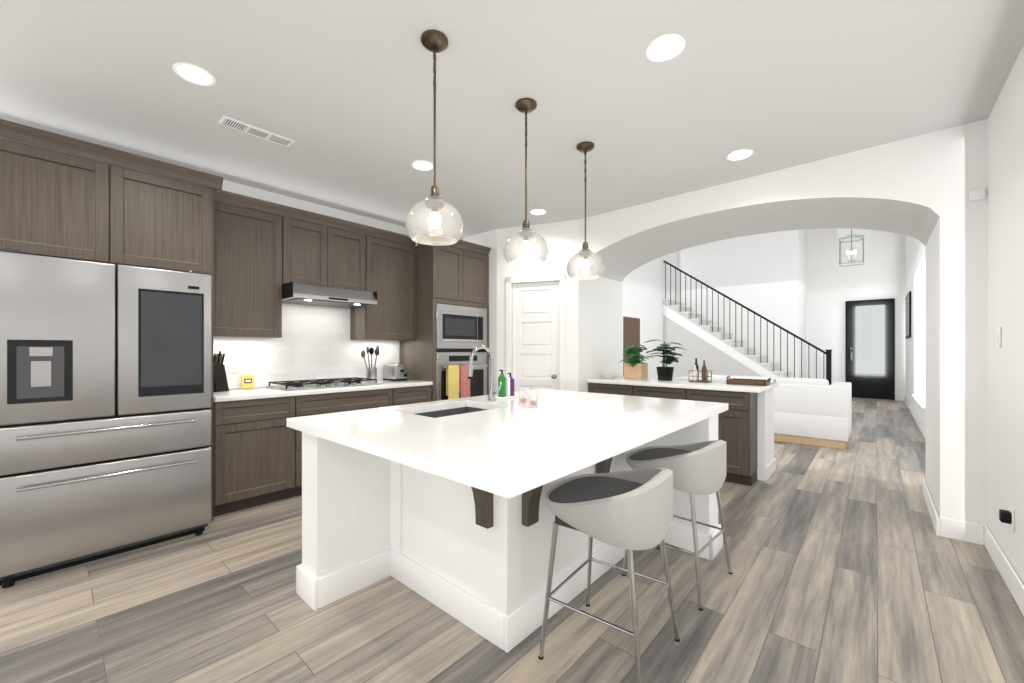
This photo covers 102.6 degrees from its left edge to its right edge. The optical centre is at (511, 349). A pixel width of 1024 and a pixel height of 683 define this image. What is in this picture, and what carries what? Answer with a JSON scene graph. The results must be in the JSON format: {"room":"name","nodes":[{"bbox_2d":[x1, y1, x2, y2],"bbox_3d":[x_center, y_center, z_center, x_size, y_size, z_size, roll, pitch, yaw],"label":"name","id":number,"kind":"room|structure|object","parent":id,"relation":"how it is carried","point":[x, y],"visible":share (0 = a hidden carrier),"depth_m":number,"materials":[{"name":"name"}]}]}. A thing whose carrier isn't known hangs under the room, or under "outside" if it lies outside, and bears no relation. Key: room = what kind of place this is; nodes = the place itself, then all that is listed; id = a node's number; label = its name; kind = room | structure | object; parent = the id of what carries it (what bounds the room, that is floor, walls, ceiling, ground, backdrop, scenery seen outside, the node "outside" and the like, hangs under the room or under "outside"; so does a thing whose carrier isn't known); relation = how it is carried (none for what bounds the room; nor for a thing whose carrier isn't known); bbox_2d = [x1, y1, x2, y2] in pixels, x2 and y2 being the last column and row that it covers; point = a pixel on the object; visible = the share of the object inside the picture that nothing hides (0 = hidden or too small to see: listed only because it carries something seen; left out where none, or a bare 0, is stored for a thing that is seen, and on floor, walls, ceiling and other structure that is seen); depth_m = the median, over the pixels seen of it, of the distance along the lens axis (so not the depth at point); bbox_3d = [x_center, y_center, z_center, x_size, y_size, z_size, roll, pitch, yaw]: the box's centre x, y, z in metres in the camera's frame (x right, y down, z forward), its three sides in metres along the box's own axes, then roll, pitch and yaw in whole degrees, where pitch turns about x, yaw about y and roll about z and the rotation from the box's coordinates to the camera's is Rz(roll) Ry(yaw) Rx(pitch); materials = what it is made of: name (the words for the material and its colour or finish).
{"room":"kitchen","nodes":[
{"label":"kitchen","id":0,"kind":"room"},
{"bbox_2d":[1,137,425,388],"bbox_3d":[-3.067,-0.117,3.098,0.159,2.755,6.960,0,0,42],"label":"wall","id":1,"kind":"structure","parent":0,"point":[315,342],"depth_m":4.11,"materials":[{"name":"tile"}]},
{"bbox_2d":[229,360,237,372],"bbox_3d":[-2.473,0.142,3.640,0.008,0.115,0.070,0,0,42],"label":"outlet plate","id":2,"kind":"object","parent":1,"relation":"attached to","point":[233,364],"visible":1,"depth_m":3.64,"materials":[{"name":"white plastic"}]},
{"bbox_2d":[213,189,415,340],"bbox_3d":[-1.866,-0.693,4.049,0.369,1.165,1.972,0,0,42],"label":"upper cabinet","id":3,"kind":"object","parent":1,"relation":"attached to","point":[259,250],"visible":0.86,"depth_m":3.71,"materials":[{"name":"brown wood"}]},
{"bbox_2d":[282,281,376,307],"bbox_3d":[-1.808,-0.515,3.964,0.569,0.140,0.790,0,0,42],"label":"range hood","id":4,"kind":"object","parent":3,"relation":"attached to","point":[292,293],"visible":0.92,"depth_m":3.78,"materials":[{"name":"silver metal"}]},
{"bbox_2d":[369,357,374,367],"bbox_3d":[-1.584,0.142,4.642,0.008,0.115,0.070,0,0,42],"label":"outlet plate","id":5,"kind":"object","parent":1,"relation":"attached to","point":[373,358],"visible":0.7,"depth_m":4.64,"materials":[{"name":"white plastic"}]},
{"bbox_2d":[459,229,496,391],"bbox_3d":[-0.446,-0.117,5.357,0.780,2.755,0.100,0,0,42],"label":"wall","id":6,"kind":"structure","parent":0,"point":[489,238],"depth_m":5.11,"materials":[{"name":"paint"}]},
{"bbox_2d":[0,0,1023,238],"bbox_3d":[-0.840,-1.555,1.916,5.300,0.120,8.450,0,0,42],"label":"ceiling","id":7,"kind":"structure","parent":0,"point":[792,83],"depth_m":2.31,"materials":[{"name":"paint"}]},
{"bbox_2d":[172,62,215,85],"bbox_3d":[-1.719,-1.490,2.221,0.188,0.007,0.188,0,0,42],"label":"recessed light","id":8,"kind":"object","parent":7,"relation":"in","point":[192,73],"visible":1,"depth_m":2.21,"materials":[{"name":"white paint"}]},
{"bbox_2d":[218,115,294,146],"bbox_3d":[-1.739,-1.488,2.808,0.130,0.012,0.430,0,0,42],"label":"ceiling vent","id":9,"kind":"object","parent":7,"relation":"in","point":[235,124],"visible":1,"depth_m":2.79,"materials":[{"name":"white metal"}]},
{"bbox_2d":[411,160,432,170],"bbox_3d":[-0.721,-1.490,3.315,0.188,0.007,0.188,0,0,42],"label":"recessed light","id":10,"kind":"object","parent":7,"relation":"in","point":[423,165],"visible":0.94,"depth_m":3.31,"materials":[{"name":"white paint"}]},
{"bbox_2d":[405,30,462,245],"bbox_3d":[-0.372,-1.012,1.975,0.276,0.964,0.276,0,0,42],"label":"pendant light","id":11,"kind":"object","parent":7,"relation":"hanging from","point":[435,41],"visible":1,"depth_m":1.96,"materials":[{"name":"clear glass"}]},
{"bbox_2d":[503,98,548,265],"bbox_3d":[0.086,-1.012,2.491,0.276,0.964,0.276,0,0,42],"label":"pendant light","id":12,"kind":"object","parent":7,"relation":"hanging from","point":[524,105],"visible":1,"depth_m":2.47,"materials":[{"name":"clear glass"}]},
{"bbox_2d":[530,209,546,214],"bbox_3d":[0.282,-1.490,4.430,0.188,0.007,0.188,0,0,42],"label":"recessed light","id":13,"kind":"object","parent":7,"relation":"in","point":[534,211],"visible":1,"depth_m":4.41,"materials":[{"name":"white paint"}]},
{"bbox_2d":[566,141,604,279],"bbox_3d":[0.537,-1.012,3.000,0.276,0.964,0.276,0,0,42],"label":"pendant light","id":14,"kind":"object","parent":7,"relation":"hanging from","point":[585,147],"visible":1,"depth_m":2.98,"materials":[{"name":"clear glass"}]},
{"bbox_2d":[645,33,685,61],"bbox_3d":[0.758,-1.490,2.028,0.188,0.007,0.188,0,0,42],"label":"recessed light","id":15,"kind":"object","parent":7,"relation":"in","point":[666,47],"visible":1,"depth_m":2.02,"materials":[{"name":"white paint"}]},
{"bbox_2d":[726,149,753,160],"bbox_3d":[1.740,-1.490,3.135,0.188,0.007,0.188,0,0,42],"label":"recessed light","id":16,"kind":"object","parent":7,"relation":"in","point":[740,154],"visible":1,"depth_m":3.12,"materials":[{"name":"white paint"}]},
{"bbox_2d":[0,398,1023,682],"bbox_3d":[2.164,1.310,5.300,5.300,0.100,17.500,0,0,42],"label":"floor","id":17,"kind":"structure","parent":0,"point":[842,571],"depth_m":1.95,"materials":[{"name":"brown wood"}]},
{"bbox_2d":[0,248,211,588],"bbox_3d":[-2.662,0.362,2.716,0.892,1.795,0.943,0,0,42],"label":"refrigerator","id":18,"kind":"object","parent":17,"relation":"on","point":[106,368],"visible":1,"depth_m":2.39,"materials":[{"name":"metal"}]},
{"bbox_2d":[0,119,222,520],"bbox_3d":[-2.763,-0.007,2.821,0.659,2.535,1.150,0,0,42],"label":"tall cabinet","id":19,"kind":"object","parent":17,"relation":"on","point":[53,203],"visible":0.81,"depth_m":2.57,"materials":[{"name":"brown wood"}]},
{"bbox_2d":[213,380,432,516],"bbox_3d":[-1.762,0.802,3.956,0.648,0.915,1.972,0,0,42],"label":"base cabinet","id":20,"kind":"object","parent":17,"relation":"on","point":[257,459],"visible":0.62,"depth_m":3.31,"materials":[{"name":"brown wood"}]},
{"bbox_2d":[213,351,228,391],"bbox_3d":[-2.460,0.176,3.422,0.145,0.336,0.100,0,0,22],"label":"knife block","id":21,"kind":"object","parent":20,"relation":"on","point":[220,384],"visible":0.84,"depth_m":3.40,"materials":[{"name":"black wood"}]},
{"bbox_2d":[241,375,254,388],"bbox_3d":[-2.385,0.290,3.695,0.058,0.122,0.100,0,0,42],"label":"sign stand","id":22,"kind":"object","parent":20,"relation":"on","point":[247,381],"visible":0.98,"depth_m":3.68,"materials":[{"name":"yellow plastic"}]},
{"bbox_2d":[266,377,381,390],"bbox_3d":[-1.786,0.319,3.946,0.510,0.050,0.890,0,0,42],"label":"cooktop","id":23,"kind":"object","parent":20,"relation":"in","point":[334,382],"visible":1,"depth_m":3.83,"materials":[{"name":"silver metal"}]},
{"bbox_2d":[361,345,378,381],"bbox_3d":[-1.543,0.145,4.468,0.186,0.397,0.185,0,0,-14],"label":"utensil crock","id":24,"kind":"object","parent":20,"relation":"on","point":[371,373],"visible":0.87,"depth_m":4.44,"materials":[{"name":"silver metal"}]},
{"bbox_2d":[383,364,406,380],"bbox_3d":[-1.319,0.250,4.648,0.275,0.186,0.170,0,0,42],"label":"toaster","id":25,"kind":"object","parent":20,"relation":"on","point":[391,372],"visible":1,"depth_m":4.57,"materials":[{"name":"silver metal"}]},
{"bbox_2d":[400,232,490,400],"bbox_3d":[-0.821,-0.007,4.996,0.674,2.535,0.922,0,0,42],"label":"tall cabinet","id":26,"kind":"object","parent":17,"relation":"on","point":[453,274],"visible":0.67,"depth_m":4.66,"materials":[{"name":"brown wood"}]},
{"bbox_2d":[436,303,486,348],"bbox_3d":[-0.733,-0.265,4.951,0.460,0.500,0.778,0,0,42],"label":"microwave oven","id":27,"kind":"object","parent":26,"relation":"in","point":[457,327],"visible":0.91,"depth_m":4.76,"materials":[{"name":"metal"}]},
{"bbox_2d":[436,352,487,400],"bbox_3d":[-0.764,0.397,4.979,0.637,0.745,0.778,0,0,42],"label":"oven","id":28,"kind":"object","parent":26,"relation":"in","point":[478,383],"depth_m":4.81,"materials":[{"name":"silver metal"}]},
{"bbox_2d":[446,365,469,399],"bbox_3d":[-0.612,0.370,4.688,0.042,0.400,0.330,0,0,42],"label":"towels","id":29,"kind":"object","parent":28,"relation":"hanging from","point":[457,381],"visible":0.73,"depth_m":4.65,"materials":[{"name":"yellow fabric"}]},
{"bbox_2d":[286,389,727,652],"bbox_3d":[0.125,0.803,2.373,1.531,0.914,2.125,0,0,42],"label":"kitchen island","id":30,"kind":"object","parent":17,"relation":"on","point":[445,499],"visible":0.8,"depth_m":2.02,"materials":[{"name":"white stone"}]},
{"bbox_2d":[468,345,501,400],"bbox_3d":[-0.183,0.156,2.704,0.096,0.377,0.251,0,0,42],"label":"faucet","id":31,"kind":"object","parent":30,"relation":"on","point":[492,393],"visible":1,"depth_m":2.75,"materials":[{"name":"silver metal"}]},
{"bbox_2d":[495,370,519,398],"bbox_3d":[-0.042,0.243,2.966,0.100,0.204,0.200,0,0,42],"label":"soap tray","id":32,"kind":"object","parent":30,"relation":"on","point":[506,391],"visible":0.98,"depth_m":2.93,"materials":[{"name":"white plastic"}]},
{"bbox_2d":[518,387,538,407],"bbox_3d":[0.099,0.289,2.523,0.072,0.110,0.184,0,0,-30],"label":"glasses","id":33,"kind":"object","parent":30,"relation":"on","point":[523,401],"visible":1,"depth_m":2.49,"materials":[{"name":"clear glass"}]},
{"bbox_2d":[538,467,679,682],"bbox_3d":[0.409,0.872,1.730,0.495,0.778,0.533,0,0,42],"label":"bar stool","id":34,"kind":"object","parent":17,"relation":"on","point":[631,510],"visible":1,"depth_m":1.55,"materials":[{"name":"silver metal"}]},
{"bbox_2d":[622,440,732,610],"bbox_3d":[0.918,0.872,2.307,0.488,0.778,0.531,0,0,42],"label":"bar stool","id":35,"kind":"object","parent":17,"relation":"on","point":[699,468],"visible":0.91,"depth_m":2.08,"materials":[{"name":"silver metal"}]},
{"bbox_2d":[587,376,777,485],"bbox_3d":[1.839,0.802,4.569,1.776,0.915,0.885,0,0,42],"label":"peninsula bar","id":36,"kind":"object","parent":17,"relation":"on","point":[746,428],"visible":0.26,"depth_m":3.95,"materials":[{"name":"dark wood"},{"name":"white quartz"},{"name":"white paint"}]},
{"bbox_2d":[601,374,618,378],"bbox_3d":[1.185,0.319,4.965,0.210,0.050,0.210,0,0,42],"label":"bowl","id":37,"kind":"object","parent":36,"relation":"on","point":[608,376],"visible":1,"depth_m":4.91,"materials":[{"name":"beige ceramic"}]},
{"bbox_2d":[619,345,653,378],"bbox_3d":[1.478,0.138,4.953,0.405,0.411,0.331,0,0,-36],"label":"planter box","id":38,"kind":"object","parent":36,"relation":"on","point":[632,370],"visible":1,"depth_m":4.90,"materials":[{"name":"wood"}]},
{"bbox_2d":[645,339,687,380],"bbox_3d":[1.766,0.111,4.697,0.508,0.466,0.424,0,0,42],"label":"rubber plant","id":39,"kind":"object","parent":36,"relation":"on","point":[664,373],"visible":1,"depth_m":4.64,"materials":[{"name":"green plant"}]},
{"bbox_2d":[689,358,711,382],"bbox_3d":[2.032,0.217,4.428,0.200,0.253,0.140,0,0,42],"label":"caddy","id":40,"kind":"object","parent":36,"relation":"on","point":[695,376],"visible":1,"depth_m":4.41,"materials":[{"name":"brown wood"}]},
{"bbox_2d":[726,376,770,385],"bbox_3d":[2.376,0.309,4.122,0.381,0.069,0.260,0,0,42],"label":"serving tray","id":41,"kind":"object","parent":36,"relation":"on","point":[758,382],"visible":1,"depth_m":4.05,"materials":[{"name":"brown wood"}]},
{"bbox_2d":[663,261,831,384],"bbox_3d":[5.892,-0.607,10.487,3.684,3.734,1.084,0,0,42],"label":"staircase","id":42,"kind":"structure","parent":17,"relation":"on","point":[723,355],"depth_m":10.52,"materials":[{"name":"white paint"}]},
{"bbox_2d":[678,374,851,449],"bbox_3d":[3.692,0.825,6.237,2.240,0.870,0.950,0,0,42],"label":"sofa","id":43,"kind":"object","parent":17,"relation":"on","point":[807,411],"visible":0.48,"depth_m":5.43,"materials":[{"name":"white fabric"}]},
{"bbox_2d":[926,119,987,526],"bbox_3d":[3.426,-0.117,3.056,0.415,2.755,1.080,0,0,42],"label":"wall pier","id":44,"kind":"object","parent":17,"relation":"on","point":[957,246],"depth_m":2.73,"materials":[{"name":"white paint"}]},
{"bbox_2d":[497,220,577,390],"bbox_3d":[0.307,-0.117,4.931,1.016,2.755,0.110,0,0,21],"label":"wall","id":45,"kind":"structure","parent":0,"point":[561,238],"depth_m":4.84,"materials":[{"name":"paint"}]},
{"bbox_2d":[506,273,565,391],"bbox_3d":[0.282,0.188,4.901,0.750,2.145,0.165,0,0,21],"label":"door","id":46,"kind":"structure","parent":45,"relation":"attached to","point":[535,305],"depth_m":4.90,"materials":[{"name":"white paint"}]},
{"bbox_2d":[578,271,621,391],"bbox_3d":[1.076,-0.117,5.143,0.120,2.755,1.080,0,0,42],"label":"wall","id":47,"kind":"structure","parent":0,"point":[600,299],"depth_m":5.04,"materials":[{"name":"paint"}]},
{"bbox_2d":[622,252,676,376],"bbox_3d":[2.480,-1.490,9.533,0.150,5.500,7.350,0,0,42],"label":"wall","id":48,"kind":"structure","parent":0,"point":[643,289],"depth_m":10.75,"materials":[{"name":"white paint"}]},
{"bbox_2d":[622,313,641,375],"bbox_3d":[2.873,0.200,9.846,0.020,2.120,1.100,0,0,42],"label":"door frame","id":49,"kind":"structure","parent":48,"relation":"attached to","point":[631,323],"depth_m":9.80,"materials":[{"name":"white paint"}]},
{"bbox_2d":[677,230,790,369],"bbox_3d":[5.976,-1.490,11.242,2.810,5.500,0.150,0,0,42],"label":"wall","id":50,"kind":"structure","parent":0,"point":[754,271],"depth_m":10.89,"materials":[{"name":"white paint"}]},
{"bbox_2d":[578,130,939,281],"bbox_3d":[2.196,-1.202,4.149,2.875,0.585,1.080,0,0,42],"label":"arch","id":51,"kind":"object","parent":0,"point":[894,187],"depth_m":3.57,"materials":[{"name":"white paint"}]},
{"bbox_2d":[791,229,806,377],"bbox_3d":[7.598,-1.490,10.839,0.150,5.500,1.700,0,0,42],"label":"wall","id":52,"kind":"structure","parent":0,"point":[798,237],"depth_m":10.32,"materials":[{"name":"white paint"}]},
{"bbox_2d":[807,228,904,400],"bbox_3d":[9.012,-1.490,10.821,2.390,5.500,0.150,0,0,42],"label":"wall","id":53,"kind":"structure","parent":0,"point":[882,274],"depth_m":10.93,"materials":[{"name":"paint"}]},
{"bbox_2d":[836,228,871,246],"bbox_3d":[8.958,-3.225,10.752,0.720,0.930,0.022,0,0,42],"label":"transom window","id":54,"kind":"structure","parent":53,"relation":"attached to","point":[840,232],"depth_m":10.74,"materials":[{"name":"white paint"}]},
{"bbox_2d":[845,298,894,400],"bbox_3d":[9.174,-0.015,10.523,0.956,2.550,0.077,0,0,42],"label":"front door","id":55,"kind":"structure","parent":53,"relation":"attached to","point":[869,324],"depth_m":10.51,"materials":[{"name":"wood"}]},
{"bbox_2d":[905,45,1023,583],"bbox_3d":[4.064,-1.490,3.613,0.200,5.500,17.200,0,0,42],"label":"wall","id":56,"kind":"structure","parent":0,"point":[1006,118],"depth_m":2.29,"materials":[{"name":"paint"}]},
{"bbox_2d":[905,291,910,338],"bbox_3d":[8.607,-0.730,8.907,0.032,0.940,1.450,0,0,42],"label":"picture frame","id":57,"kind":"object","parent":56,"relation":"attached to","point":[908,297],"visible":1,"depth_m":8.56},
{"bbox_2d":[911,253,925,409],"bbox_3d":[6.505,-0.265,6.561,0.060,2.190,2.310,0,0,42],"label":"window","id":58,"kind":"structure","parent":56,"relation":"attached to","point":[919,395],"depth_m":6.33,"materials":[{"name":"white paint"}]},
{"bbox_2d":[903,396,1023,615],"bbox_3d":[2.142,1.195,5.319,4.937,0.130,17.200,0,0,42],"label":"baseboard","id":59,"kind":"structure","parent":56,"relation":"attached to","point":[966,531],"depth_m":2.67,"materials":[{"name":"white paint"}]},
{"bbox_2d":[969,188,985,201],"bbox_3d":[3.029,-1.010,2.669,0.070,0.070,0.022,0,0,42],"label":"box","id":60,"kind":"object","parent":56,"relation":"attached to","point":[978,194],"visible":1,"depth_m":2.66,"materials":[{"name":"white plastic"}]},
{"bbox_2d":[996,327,1000,346],"bbox_3d":[2.835,-0.075,2.390,0.010,0.120,0.080,0,0,42],"label":"switch plate","id":61,"kind":"object","parent":56,"relation":"attached to","point":[998,333],"visible":1,"depth_m":2.38,"materials":[{"name":"white plastic"}]},
{"bbox_2d":[999,505,1013,531],"bbox_3d":[2.624,0.890,2.177,0.044,0.120,0.080,0,0,42],"label":"adapter","id":62,"kind":"object","parent":56,"relation":"attached to","point":[1005,516],"visible":1,"depth_m":2.16,"materials":[{"name":"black plastic"}]},
{"bbox_3d":[4.936,-4.290,8.422,5.300,0.100,9.150,0,0,42],"label":"ceiling","id":63,"kind":"structure","parent":0,"visible":0},
{"bbox_2d":[839,229,863,266],"bbox_3d":[7.978,-3.125,9.633,0.436,2.226,0.436,0,0,42],"label":"lantern chandelier","id":64,"kind":"object","parent":63,"relation":"hanging from","point":[851,235],"visible":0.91,"depth_m":9.62,"materials":[{"name":"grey metal"}]}
]}

